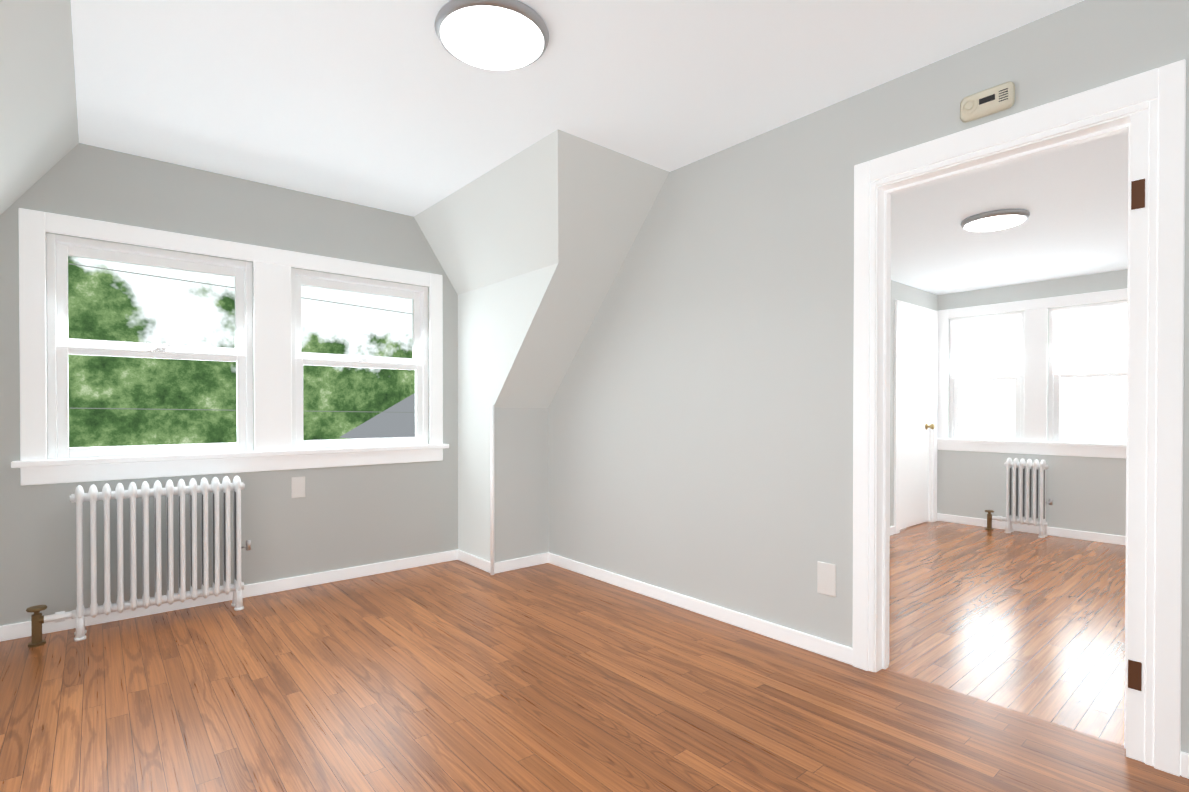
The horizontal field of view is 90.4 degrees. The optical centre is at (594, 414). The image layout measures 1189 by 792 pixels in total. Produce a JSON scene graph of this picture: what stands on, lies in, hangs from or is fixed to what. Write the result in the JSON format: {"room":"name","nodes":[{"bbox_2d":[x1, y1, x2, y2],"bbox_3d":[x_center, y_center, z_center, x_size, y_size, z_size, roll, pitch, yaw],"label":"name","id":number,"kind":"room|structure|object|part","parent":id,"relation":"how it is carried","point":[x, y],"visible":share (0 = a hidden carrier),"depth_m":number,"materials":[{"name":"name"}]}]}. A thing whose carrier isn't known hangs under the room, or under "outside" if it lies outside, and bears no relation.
{"room":"empty attic room","nodes":[
{"label":"empty attic room","id":0,"kind":"room"},
{"bbox_2d":[0,0,78,214],"bbox_3d":[-1.084,-0.731,0.529,0.853,1.280,5.910,0,1,-40],"label":"ceiling","id":1,"kind":"structure","parent":0,"point":[39,136],"depth_m":2.24,"materials":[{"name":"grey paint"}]},
{"bbox_2d":[0,143,457,625],"bbox_3d":[-2.042,-0.205,3.660,4.033,2.680,0.200,0,1,-40],"label":"wall","id":2,"kind":"structure","parent":0,"point":[337,518],"depth_m":3.46,"materials":[{"name":"grey paint"}]},
{"bbox_2d":[0,549,457,641],"bbox_3d":[-2.148,1.050,3.440,2.973,0.074,0.014,0,1,-40],"label":"baseboard","id":3,"kind":"structure","parent":2,"relation":"attached to","point":[15,631],"depth_m":3.54,"materials":[{"name":"white wood"}]},
{"bbox_2d":[11,208,448,485],"bbox_3d":[-1.949,-0.334,3.581,2.273,1.350,0.080,0,1,-40],"label":"window frame","id":4,"kind":"structure","parent":2,"relation":"in","point":[272,359],"depth_m":3.49,"materials":[{"name":"white wood"}]},
{"bbox_2d":[46,233,427,458],"bbox_3d":[-2.007,-0.330,3.650,2.023,1.170,0.100,0,1,-40],"label":"window","id":5,"kind":"structure","parent":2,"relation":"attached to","point":[61,344],"depth_m":3.47,"materials":[{"name":"white plastic"}]},
{"bbox_3d":[-2.432,-0.327,3.290,0.910,1.170,0.100,0,1,-40],"label":"frame","id":6,"kind":"part","parent":5,"relation":"part of","materials":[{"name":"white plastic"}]},
{"bbox_3d":[-2.446,-0.602,3.305,0.840,0.550,0.035,0,1,-40],"label":"sash","id":7,"kind":"part","parent":5,"relation":"part of","materials":[{"name":"white plastic"}]},
{"bbox_3d":[-2.420,-0.064,3.279,0.840,0.575,0.035,0,1,-40],"label":"sash","id":8,"kind":"part","parent":5,"relation":"part of","materials":[{"name":"white plastic"}]},
{"bbox_3d":[-2.446,-0.612,3.305,0.760,0.440,0.004,0,1,-40],"label":"glass","id":9,"kind":"part","parent":5,"relation":"part of","materials":[{"name":"clear glass"}]},
{"bbox_3d":[-2.420,-0.072,3.278,0.760,0.490,0.004,0,1,-40],"label":"glass","id":10,"kind":"part","parent":5,"relation":"part of","materials":[{"name":"clear glass"}]},
{"bbox_3d":[-1.596,-0.618,4.024,0.760,0.440,0.004,0,1,-40],"label":"glass","id":11,"kind":"part","parent":5,"relation":"part of","materials":[{"name":"clear glass"}]},
{"bbox_3d":[-1.597,-0.608,4.024,0.840,0.550,0.035,0,1,-40],"label":"sash","id":12,"kind":"part","parent":5,"relation":"part of","materials":[{"name":"glass"}]},
{"bbox_3d":[-1.571,-0.070,3.998,0.840,0.575,0.035,0,1,-40],"label":"sash","id":13,"kind":"part","parent":5,"relation":"part of","materials":[{"name":"white plastic"}]},
{"bbox_3d":[-1.571,-0.077,3.998,0.760,0.490,0.004,0,1,-40],"label":"glass","id":14,"kind":"part","parent":5,"relation":"part of","materials":[{"name":"clear glass"}]},
{"bbox_3d":[-1.582,-0.333,4.009,0.910,1.170,0.100,0,1,-40],"label":"frame","id":15,"kind":"part","parent":5,"relation":"part of","materials":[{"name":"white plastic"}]},
{"bbox_2d":[291,477,304,497],"bbox_3d":[-1.852,0.455,3.692,0.080,0.130,0.006,0,1,-40],"label":"outlet","id":16,"kind":"object","parent":2,"relation":"attached to","point":[297,487],"visible":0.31,"depth_m":3.68,"materials":[{"name":"white plastic"}]},
{"bbox_2d":[414,129,557,294],"bbox_3d":[-0.615,-1.140,3.650,0.340,0.510,1.750,0,1,-40],"label":"ceiling slope","id":17,"kind":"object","parent":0,"point":[498,223],"visible":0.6,"depth_m":3.58,"materials":[{"name":"white paint"}]},
{"bbox_2d":[458,263,557,560],"bbox_3d":[-0.630,0.098,3.941,0.001,1.970,1.300,0,1,-40],"label":"wall","id":18,"kind":"structure","parent":0,"point":[495,321],"depth_m":4.12,"materials":[{"name":"grey paint"}]},
{"bbox_2d":[457,550,489,572],"bbox_3d":[-0.854,1.044,4.202,0.014,0.074,0.524,0,1,-40],"label":"baseboard","id":19,"kind":"structure","parent":18,"relation":"attached to","point":[475,561],"depth_m":4.20,"materials":[{"name":"white wood"}]},
{"bbox_2d":[490,405,493,574],"bbox_3d":[-0.691,0.508,3.987,0.026,1.150,0.026,0,1,-40],"label":"trim","id":20,"kind":"structure","parent":18,"relation":"attached to","point":[491,489],"depth_m":3.98,"materials":[{"name":"white wood"}]},
{"bbox_2d":[494,408,547,562],"bbox_3d":[-0.505,0.516,4.168,0.480,1.130,0.001,0,1,-40],"label":"wall","id":21,"kind":"structure","parent":0,"point":[520,482],"depth_m":4.15,"materials":[{"name":"grey paint"}]},
{"bbox_2d":[494,553,547,573],"bbox_3d":[-0.514,1.044,4.155,0.474,0.074,0.014,0,1,-40],"label":"baseboard","id":22,"kind":"structure","parent":21,"relation":"attached to","point":[518,563],"depth_m":4.14,"materials":[{"name":"white wood"}]},
{"bbox_2d":[71,0,1083,215],"bbox_3d":[0.245,-1.429,1.649,2.630,0.100,5.910,0,1,-40],"label":"ceiling","id":23,"kind":"structure","parent":0,"point":[395,106],"depth_m":2.43,"materials":[{"name":"white paint"}]},
{"bbox_2d":[434,0,548,70],"bbox_3d":[-0.368,-1.357,2.134,0.408,0.053,0.408,0,1,-40],"label":"flush ceiling light","id":24,"kind":"object","parent":23,"relation":"in","point":[500,35],"visible":1,"depth_m":2.07,"materials":[{"name":"silver metal"}]},
{"bbox_2d":[494,129,668,407],"bbox_3d":[-0.251,-0.719,3.594,0.820,1.350,1.190,0,1,-40],"label":"ceiling slope","id":25,"kind":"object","parent":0,"point":[607,197],"visible":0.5,"depth_m":3.52,"materials":[{"name":"grey paint"}]},
{"bbox_2d":[0,521,1188,791],"bbox_3d":[1.488,1.154,2.558,8.183,0.120,6.660,0,1,-40],"label":"floor","id":26,"kind":"structure","parent":0,"point":[454,676],"depth_m":2.33,"materials":[{"name":"brown wood"}]},
{"bbox_2d":[26,475,250,646],"bbox_3d":[-2.319,0.717,3.073,0.930,0.745,0.150,0,1,-40],"label":"radiator","id":27,"kind":"object","parent":26,"relation":"on","point":[119,494],"visible":1,"depth_m":3.06,"materials":[{"name":"white painted cast iron"},{"name":"brass"}]},
{"bbox_2d":[985,510,993,529],"bbox_3d":[3.673,0.981,5.488,0.076,0.181,0.076,0,1,-40],"label":"radiator valve","id":28,"kind":"object","parent":26,"relation":"on","point":[989,520],"visible":1,"depth_m":5.47,"materials":[{"name":"gold metal"}]},
{"bbox_2d":[1004,458,1048,537],"bbox_3d":[3.854,0.733,5.273,0.140,0.680,0.322,0,1,-40],"label":"radiator","id":29,"kind":"object","parent":26,"relation":"on","point":[1035,465],"visible":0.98,"depth_m":5.25,"materials":[{"name":"white metal"}]},
{"bbox_2d":[992,516,1004,521],"bbox_3d":[3.722,0.957,5.431,0.050,0.050,0.100,0,1,-40],"label":"pipe","id":30,"kind":"object","parent":29,"relation":"attached to","point":[999,518],"visible":0.9,"depth_m":5.42,"materials":[{"name":"white metal"}]},
{"bbox_2d":[1009,468,1044,518],"bbox_3d":[3.854,0.700,5.272,0.060,0.515,0.267,0,1,-40],"label":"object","id":31,"kind":"object","parent":29,"relation":"attached to","point":[1030,494],"visible":0.25,"depth_m":5.28,"materials":[{"name":"grey metal"}]},
{"bbox_2d":[548,0,1188,752],"bbox_3d":[1.369,-0.195,2.382,0.120,2.680,6.360,0,1,-40],"label":"wall","id":32,"kind":"structure","parent":0,"point":[700,426],"depth_m":2.93,"materials":[{"name":"grey paint"}]},
{"bbox_2d":[548,552,852,664],"bbox_3d":[0.393,1.050,3.440,0.014,0.074,2.278,0,1,-40],"label":"baseboard","id":33,"kind":"structure","parent":32,"relation":"attached to","point":[823,647],"depth_m":3.12,"materials":[{"name":"white wood"}]},
{"bbox_2d":[817,561,835,596],"bbox_3d":[1.049,0.743,2.669,0.006,0.145,0.088,0,1,-40],"label":"outlet","id":34,"kind":"object","parent":32,"relation":"attached to","point":[826,578],"visible":1,"depth_m":2.65,"materials":[{"name":"white plastic"}]},
{"bbox_2d":[960,82,1014,122],"bbox_3d":[1.439,-1.146,2.167,0.042,0.094,0.172,0,1,-40],"label":"fire alarm","id":35,"kind":"object","parent":32,"relation":"attached to","point":[990,101],"visible":1,"depth_m":2.15,"materials":[{"name":"beige plastic"}]},
{"bbox_2d":[853,59,1185,775],"bbox_3d":[1.502,0.012,2.214,0.144,2.169,1.014,0,1,-40],"label":"door frame","id":36,"kind":"structure","parent":32,"relation":"attached to","point":[1159,93],"depth_m":1.88,"materials":[{"name":"white wood"}]},
{"bbox_2d":[1128,659,1141,690],"bbox_3d":[1.718,0.829,1.877,0.003,0.090,0.032,0,1,-40],"label":"jamb hinge","id":37,"kind":"object","parent":36,"relation":"attached to","point":[1135,675],"visible":1,"depth_m":1.88,"materials":[{"name":"brown metal"}]},
{"bbox_2d":[1131,179,1144,209],"bbox_3d":[1.718,-0.696,1.865,0.003,0.090,0.032,0,1,-40],"label":"jamb hinge","id":38,"kind":"object","parent":36,"relation":"attached to","point":[1137,194],"visible":1,"depth_m":1.86,"materials":[{"name":"brown metal"}]},
{"bbox_2d":[1180,752,1188,778],"bbox_3d":[2.417,1.068,1.050,0.014,0.074,1.958,0,1,-40],"label":"baseboard","id":39,"kind":"structure","parent":32,"relation":"attached to","point":[1184,764],"depth_m":1.78,"materials":[{"name":"white wood"}]},
{"bbox_2d":[890,280,937,526],"bbox_3d":[1.987,-0.134,4.779,3.940,2.520,0.120,0,1,-40],"label":"wall","id":40,"kind":"structure","parent":0,"point":[911,295],"depth_m":5.29,"materials":[{"name":"grey paint"}]},
{"bbox_2d":[890,526,894,534],"bbox_3d":[1.622,1.042,4.391,2.850,0.074,0.014,0,1,-40],"label":"baseboard","id":41,"kind":"structure","parent":40,"relation":"attached to","point":[892,530],"depth_m":5.26,"materials":[{"name":"white wood"}]},
{"bbox_2d":[894,300,937,533],"bbox_3d":[3.020,0.020,5.642,0.950,2.100,0.140,0,1,-40],"label":"door frame","id":42,"kind":"structure","parent":40,"relation":"attached to","point":[913,309],"depth_m":5.80,"materials":[{"name":"white wood"}]},
{"bbox_2d":[900,314,934,528],"bbox_3d":[3.051,0.066,5.605,0.742,1.984,0.107,0,1,-40],"label":"room door","id":43,"kind":"structure","parent":40,"relation":"in","point":[914,421],"depth_m":5.63,"materials":[{"name":"white wood"}]},
{"bbox_3d":[3.295,0.119,5.789,0.060,0.060,0.072,0,1,-40],"label":"door room knob","id":44,"kind":"part","parent":43,"relation":"part of","materials":[{"name":"gold metal"}]},
{"bbox_2d":[891,130,1128,294],"bbox_3d":[3.425,-1.230,3.072,3.940,0.100,4.570,0,1,-40],"label":"ceiling","id":45,"kind":"structure","parent":0,"point":[1073,200],"depth_m":3.66,"materials":[{"name":"white paint"}]},
{"bbox_2d":[960,209,1029,229],"bbox_3d":[2.411,-1.168,3.558,0.348,0.032,0.348,0,1,-40],"label":"flush ceiling light","id":46,"kind":"object","parent":45,"relation":"attached to","point":[1000,212],"visible":0.52,"depth_m":3.42,"materials":[{"name":"silver metal"}]},
{"bbox_2d":[965,215,1025,231],"bbox_3d":[2.411,-1.152,3.558,0.304,0.041,0.304,0,1,-40],"label":"diffuser","id":47,"kind":"object","parent":46,"relation":"attached to","point":[994,223],"visible":0.85,"depth_m":3.51,"materials":[{"name":"white"}]},
{"bbox_2d":[937,269,1127,535],"bbox_3d":[4.894,-0.130,4.378,0.180,2.520,4.850,0,1,-40],"label":"wall","id":48,"kind":"structure","parent":0,"point":[1087,494],"depth_m":5.25,"materials":[{"name":"grey paint"}]},
{"bbox_2d":[949,311,1024,440],"bbox_3d":[3.767,-0.340,5.662,0.117,1.217,0.627,0,1,-40],"label":"window","id":49,"kind":"structure","parent":48,"relation":"in","point":[984,347],"depth_m":5.62,"materials":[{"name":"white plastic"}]},
{"bbox_3d":[3.760,-0.073,5.659,0.004,0.515,0.480,0,1,-40],"label":"glass","id":50,"kind":"part","parent":49,"relation":"part of","materials":[{"name":"glass"}]},
{"bbox_3d":[3.761,-0.065,5.659,0.035,0.600,0.560,0,1,-40],"label":"sash","id":51,"kind":"part","parent":49,"relation":"part of","materials":[{"name":"white plastic"}]},
{"bbox_3d":[3.774,-0.340,5.668,0.100,1.220,0.630,0,1,-40],"label":"frame","id":52,"kind":"part","parent":49,"relation":"part of","materials":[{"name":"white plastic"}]},
{"bbox_3d":[3.791,-0.628,5.681,0.035,0.575,0.560,0,1,-40],"label":"sash","id":53,"kind":"part","parent":49,"relation":"part of","materials":[{"name":"white plastic"}]},
{"bbox_2d":[937,513,1125,544],"bbox_3d":[4.853,1.043,4.286,0.014,0.074,4.350,0,1,-40],"label":"baseboard","id":54,"kind":"structure","parent":48,"relation":"attached to","point":[1091,536],"depth_m":5.25,"materials":[{"name":"white wood"}]},
{"bbox_2d":[937,288,1127,458],"bbox_3d":[4.012,-0.340,5.329,0.174,1.395,1.645,0,1,-40],"label":"window","id":55,"kind":"structure","parent":48,"relation":"in","point":[1087,340],"depth_m":5.22,"materials":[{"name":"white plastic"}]},
{"bbox_2d":[953,315,1020,376],"bbox_3d":[3.732,-0.645,5.630,0.026,0.540,0.560,0,1,-40],"label":"blind","id":56,"kind":"object","parent":55,"relation":"attached to","point":[988,345],"depth_m":5.62,"materials":[{"name":"white fabric"}]},
{"bbox_3d":[4.291,-0.336,5.058,0.100,1.220,0.630,0,1,-40],"label":"frame","id":57,"kind":"part","parent":55,"relation":"part of","materials":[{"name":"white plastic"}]},
{"bbox_3d":[4.278,-0.061,5.049,0.035,0.600,0.560,0,1,-40],"label":"sash","id":58,"kind":"part","parent":55,"relation":"part of","materials":[{"name":"white plastic"}]},
{"bbox_2d":[1053,304,1126,372],"bbox_3d":[4.249,-0.640,5.020,0.026,0.540,0.560,0,1,-40],"label":"blind","id":59,"kind":"object","parent":55,"relation":"attached to","point":[1092,338],"depth_m":5.03,"materials":[{"name":"white"}]},
{"bbox_3d":[4.308,-0.623,5.070,0.035,0.575,0.560,0,1,-40],"label":"sash","id":60,"kind":"part","parent":55,"relation":"part of","materials":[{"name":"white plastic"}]},
{"bbox_3d":[4.277,-0.068,5.048,0.004,0.515,0.480,0,1,-40],"label":"glass","id":61,"kind":"part","parent":55,"relation":"part of","materials":[{"name":"glass"}]},
{"label":"outside","id":62,"kind":"structure","parent":0,"visible":0},
{"bbox_2d":[68,256,414,447],"bbox_3d":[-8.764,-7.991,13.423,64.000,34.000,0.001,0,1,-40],"label":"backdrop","id":63,"kind":"structure","parent":62,"point":[143,372],"depth_m":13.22,"materials":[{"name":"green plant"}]},
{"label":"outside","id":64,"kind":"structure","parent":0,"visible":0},
{"bbox_2d":[68,263,414,412],"bbox_3d":[-5.579,-0.969,7.394,17.001,2.061,0.612,0,1,-40],"label":"cables","id":65,"kind":"object","parent":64,"point":[229,287],"depth_m":7.68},
{"bbox_2d":[340,394,414,438],"bbox_3d":[-1.865,2.969,15.418,8.000,8.050,4.000,0,1,-40],"label":"roof","id":66,"kind":"structure","parent":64,"point":[376,424],"depth_m":13.27,"materials":[{"name":"grey"}]},
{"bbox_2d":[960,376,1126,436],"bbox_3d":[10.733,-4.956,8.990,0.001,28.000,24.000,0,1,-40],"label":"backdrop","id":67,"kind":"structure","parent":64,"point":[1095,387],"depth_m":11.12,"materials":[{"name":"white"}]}
]}

